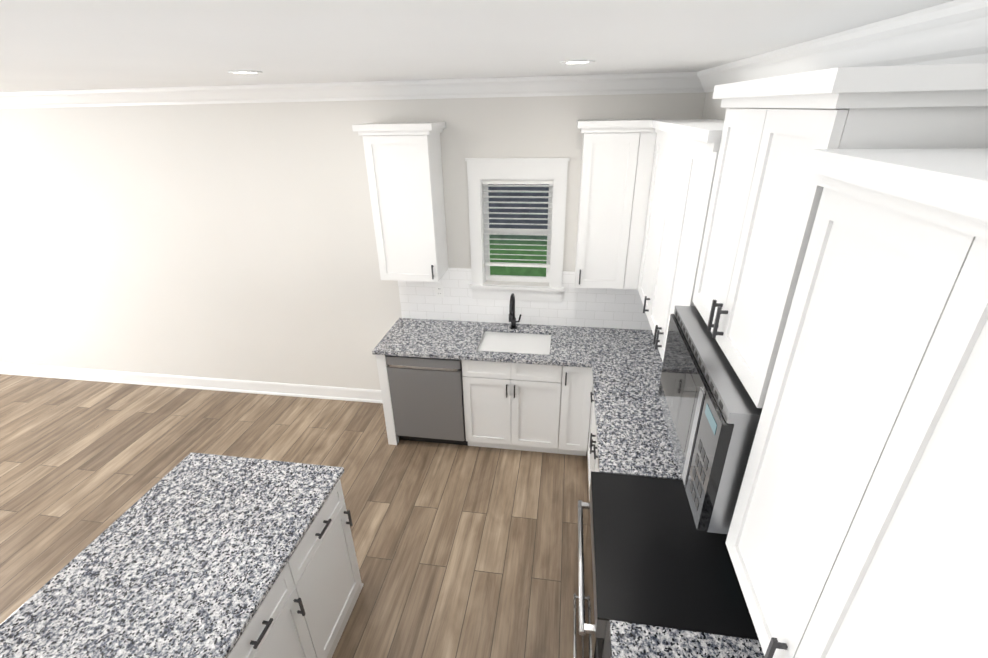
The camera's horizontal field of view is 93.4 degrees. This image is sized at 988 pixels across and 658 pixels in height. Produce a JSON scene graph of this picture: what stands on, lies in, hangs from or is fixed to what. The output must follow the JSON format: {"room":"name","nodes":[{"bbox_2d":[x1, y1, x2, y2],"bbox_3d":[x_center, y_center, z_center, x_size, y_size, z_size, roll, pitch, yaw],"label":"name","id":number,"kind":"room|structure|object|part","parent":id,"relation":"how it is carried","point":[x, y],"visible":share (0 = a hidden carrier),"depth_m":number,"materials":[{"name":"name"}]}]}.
{"room":"kitchen","nodes":[
{"label":"kitchen","id":0,"kind":"room"},
{"bbox_2d":[0,374,588,657],"bbox_3d":[-2.315,2.006,2.043,10.530,0.100,6.616,3,26,8],"label":"floor","id":1,"kind":"structure","parent":0,"point":[464,551],"depth_m":3.46,"materials":[{"name":"brown wood"}]},
{"bbox_2d":[228,476,363,657],"bbox_3d":[-1.264,1.572,1.761,0.730,0.889,2.056,3,26,8],"label":"kitchen island","id":2,"kind":"object","parent":1,"relation":"on","point":[308,609],"depth_m":2.18,"materials":[{"name":"paint"}]},
{"bbox_2d":[0,452,343,657],"bbox_3d":[-1.380,1.149,1.582,0.894,0.030,2.058,3,26,8],"label":"island countertop","id":3,"kind":"structure","parent":2,"relation":"on","point":[183,571],"depth_m":1.90,"materials":[{"name":"grey stone"}]},
{"bbox_2d":[385,355,467,444],"bbox_3d":[-0.496,0.491,4.014,0.596,0.870,0.606,3,26,8],"label":"dishwasher","id":4,"kind":"object","parent":1,"relation":"on","point":[427,399],"visible":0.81,"depth_m":3.72,"materials":[{"name":"grey metal"}]},
{"bbox_2d":[461,361,551,452],"bbox_3d":[0.211,0.514,3.925,0.821,0.890,0.611,3,26,8],"label":"base cabinet","id":5,"kind":"object","parent":1,"relation":"on","point":[536,388],"depth_m":3.64,"materials":[{"name":"white wood"}]},
{"bbox_2d":[372,318,662,368],"bbox_3d":[0.240,0.105,3.712,2.291,0.030,0.634,3,26,8],"label":"countertop","id":6,"kind":"structure","parent":5,"relation":"on","point":[458,340],"depth_m":3.64,"materials":[{"name":"grey stone"}]},
{"bbox_3d":[-0.829,0.462,4.078,0.076,0.890,0.611,3,26,8],"label":"panel","id":7,"kind":"part","parent":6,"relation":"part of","materials":[{"name":"white wood"}]},
{"bbox_2d":[508,293,520,328],"bbox_3d":[0.166,-0.123,3.762,0.097,0.342,0.235,3,26,8],"label":"faucet","id":8,"kind":"object","parent":6,"relation":"on","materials":[{"name":"black metal"}]},
{"bbox_2d":[480,329,551,352],"bbox_3d":[0.171,0.207,3.759,0.568,0.216,0.408,3,26,8],"label":"sink","id":9,"kind":"object","parent":6,"relation":"in","point":[502,340],"depth_m":3.75,"materials":[{"name":"white ceramic"}]},
{"bbox_2d":[548,365,583,454],"bbox_3d":[0.646,0.549,3.833,0.312,0.890,0.672,3,26,8],"label":"base cabinet","id":10,"kind":"object","parent":1,"relation":"on","point":[567,380],"depth_m":3.58,"materials":[{"name":"white wood"}]},
{"bbox_2d":[592,365,681,479],"bbox_3d":[0.930,0.517,2.818,0.626,0.030,1.100,3,26,8],"label":"countertop","id":11,"kind":"structure","parent":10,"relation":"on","point":[633,437],"depth_m":2.71,"materials":[{"name":"grey stone"}]},
{"bbox_2d":[576,365,599,500],"bbox_3d":[0.925,0.923,3.036,0.672,0.890,1.143,3,26,8],"label":"base cabinet","id":12,"kind":"object","parent":1,"relation":"on","point":[587,410],"depth_m":3.48,"materials":[{"name":"white wood"}]},
{"bbox_2d":[573,471,758,657],"bbox_3d":[0.741,1.192,2.125,0.723,1.190,0.758,3,26,8],"label":"range","id":13,"kind":"object","parent":1,"relation":"on","point":[652,556],"visible":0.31,"depth_m":1.90,"materials":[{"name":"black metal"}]},
{"bbox_2d":[0,93,705,389],"bbox_3d":[-2.672,-0.644,4.279,8.545,2.780,0.120,3,26,8],"label":"wall","id":14,"kind":"structure","parent":0,"point":[235,241],"depth_m":4.06,"materials":[{"name":"paint"}]},
{"bbox_2d":[0,363,382,402],"bbox_3d":[-3.802,0.525,4.949,5.995,0.133,0.030,3,26,8],"label":"baseboard","id":15,"kind":"structure","parent":14,"relation":"attached to","point":[293,390],"depth_m":4.79,"materials":[{"name":"white wood"}]},
{"bbox_2d":[0,72,695,108],"bbox_3d":[-2.713,-1.800,3.612,8.305,0.118,0.094,3,26,8],"label":"crown molding","id":16,"kind":"structure","parent":14,"relation":"attached to","point":[673,82],"depth_m":3.34,"materials":[{"name":"white wood"}]},
{"bbox_2d":[360,127,447,281],"bbox_3d":[-0.643,-0.928,3.537,0.463,1.078,0.333,3,26,8],"label":"upper cabinet","id":17,"kind":"object","parent":14,"relation":"attached to","point":[404,164],"depth_m":3.38,"materials":[{"name":"white wood"}]},
{"bbox_2d":[465,158,569,301],"bbox_3d":[0.184,-0.768,3.702,0.785,1.123,0.165,3,26,8],"label":"trim","id":18,"kind":"structure","parent":14,"relation":"in","point":[479,170],"depth_m":3.66,"materials":[{"name":"white wood"}]},
{"bbox_2d":[482,180,552,267],"bbox_3d":[0.184,-0.827,3.682,0.537,0.684,0.050,3,26,8],"label":"window blind","id":19,"kind":"object","parent":18,"relation":"attached to","point":[517,182],"visible":0.9,"depth_m":3.64,"materials":[{"name":"white plastic"}]},
{"bbox_2d":[398,268,651,329],"bbox_3d":[0.300,-0.259,3.879,2.274,0.480,0.008,3,26,8],"label":"backsplash","id":20,"kind":"structure","parent":14,"relation":"attached to","point":[600,307],"depth_m":3.91,"materials":[{"name":"tile"}]},
{"bbox_2d":[435,285,443,297],"bbox_3d":[-0.465,-0.322,3.972,0.070,0.115,0.007,3,26,8],"label":"outlet","id":21,"kind":"object","parent":20,"relation":"attached to","point":[439,291],"visible":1,"depth_m":3.97,"materials":[{"name":"white plastic"}]},
{"bbox_2d":[575,123,655,288],"bbox_3d":[0.830,-0.844,3.299,0.446,1.078,0.377,3,26,8],"label":"upper cabinet","id":22,"kind":"object","parent":14,"relation":"attached to","point":[608,164],"depth_m":3.15,"materials":[{"name":"white wood"}]},
{"bbox_2d":[0,0,952,91],"bbox_3d":[-2.366,-0.595,0.807,10.530,0.100,6.616,3,26,8],"label":"ceiling","id":23,"kind":"structure","parent":0,"point":[49,45],"depth_m":1.31,"materials":[{"name":"paint"}]},
{"bbox_2d":[228,71,262,73],"bbox_3d":[-1.230,-1.270,2.305,0.156,0.006,0.156,3,26,8],"label":"recessed light","id":24,"kind":"object","parent":23,"relation":"in","point":[246,72],"visible":1,"depth_m":2.31,"materials":[{"name":"white plastic"}]},
{"bbox_2d":[560,60,594,63],"bbox_3d":[0.377,-1.208,2.108,0.156,0.006,0.156,3,26,8],"label":"recessed light","id":25,"kind":"object","parent":23,"relation":"in","point":[577,61],"visible":1,"depth_m":2.08,"materials":[{"name":"white plastic"}]},
{"bbox_2d":[609,620,763,657],"bbox_3d":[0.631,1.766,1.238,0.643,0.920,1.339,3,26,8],"label":"countertop","id":26,"kind":"structure","parent":0,"point":[631,640],"depth_m":1.60,"materials":[{"name":"grey stone"}]},
{"bbox_2d":[702,92,726,119],"bbox_3d":[1.031,0.842,1.000,0.120,2.780,5.856,3,26,8],"label":"wall","id":27,"kind":"structure","parent":0,"point":[712,109],"depth_m":2.91,"materials":[{"name":"paint"}]},
{"bbox_2d":[638,123,715,317],"bbox_3d":[1.147,-0.635,2.846,0.333,1.078,0.599,3,26,8],"label":"upper cabinet","id":28,"kind":"object","parent":27,"relation":"attached to","point":[663,130],"depth_m":2.85,"materials":[{"name":"white wood"}]},
{"bbox_2d":[648,127,715,360],"bbox_3d":[1.050,-0.365,2.283,0.333,1.078,0.901,3,26,8],"label":"upper cabinet","id":29,"kind":"object","parent":27,"relation":"attached to","point":[690,165],"depth_m":2.20,"materials":[{"name":"white wood"}]},
{"bbox_2d":[688,79,987,404],"bbox_3d":[0.914,-0.280,1.390,0.333,0.749,0.762,3,26,8],"label":"upper cabinet","id":30,"kind":"object","parent":27,"relation":"attached to","point":[770,145],"depth_m":1.18,"materials":[{"name":"white wood"}]},
{"bbox_2d":[658,306,762,533],"bbox_3d":[0.885,0.275,1.661,0.414,0.446,0.758,3,26,8],"label":"microwave","id":31,"kind":"object","parent":30,"relation":"attached to","point":[711,412],"visible":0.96,"depth_m":1.45,"materials":[{"name":"silver metal"}]},
{"bbox_2d":[692,0,987,92],"bbox_3d":[0.901,-0.366,0.444,0.094,0.118,5.616,3,26,8],"label":"crown molding","id":32,"kind":"structure","parent":27,"relation":"attached to","point":[954,32],"depth_m":1.20,"materials":[{"name":"white wood"}]},
{"bbox_2d":[725,163,987,657],"bbox_3d":[0.790,0.360,0.769,0.333,1.078,0.878,3,26,8],"label":"upper cabinet","id":33,"kind":"object","parent":27,"relation":"attached to","point":[812,247],"depth_m":0.77,"materials":[{"name":"white wood"}]},
{"label":"outside","id":34,"kind":"structure","parent":0,"visible":0},
{"bbox_2d":[488,184,548,276],"bbox_3d":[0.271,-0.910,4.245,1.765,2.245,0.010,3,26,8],"label":"window","id":35,"kind":"structure","parent":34,"point":[518,271],"depth_m":4.25,"materials":[{"name":"glass"}]}
]}

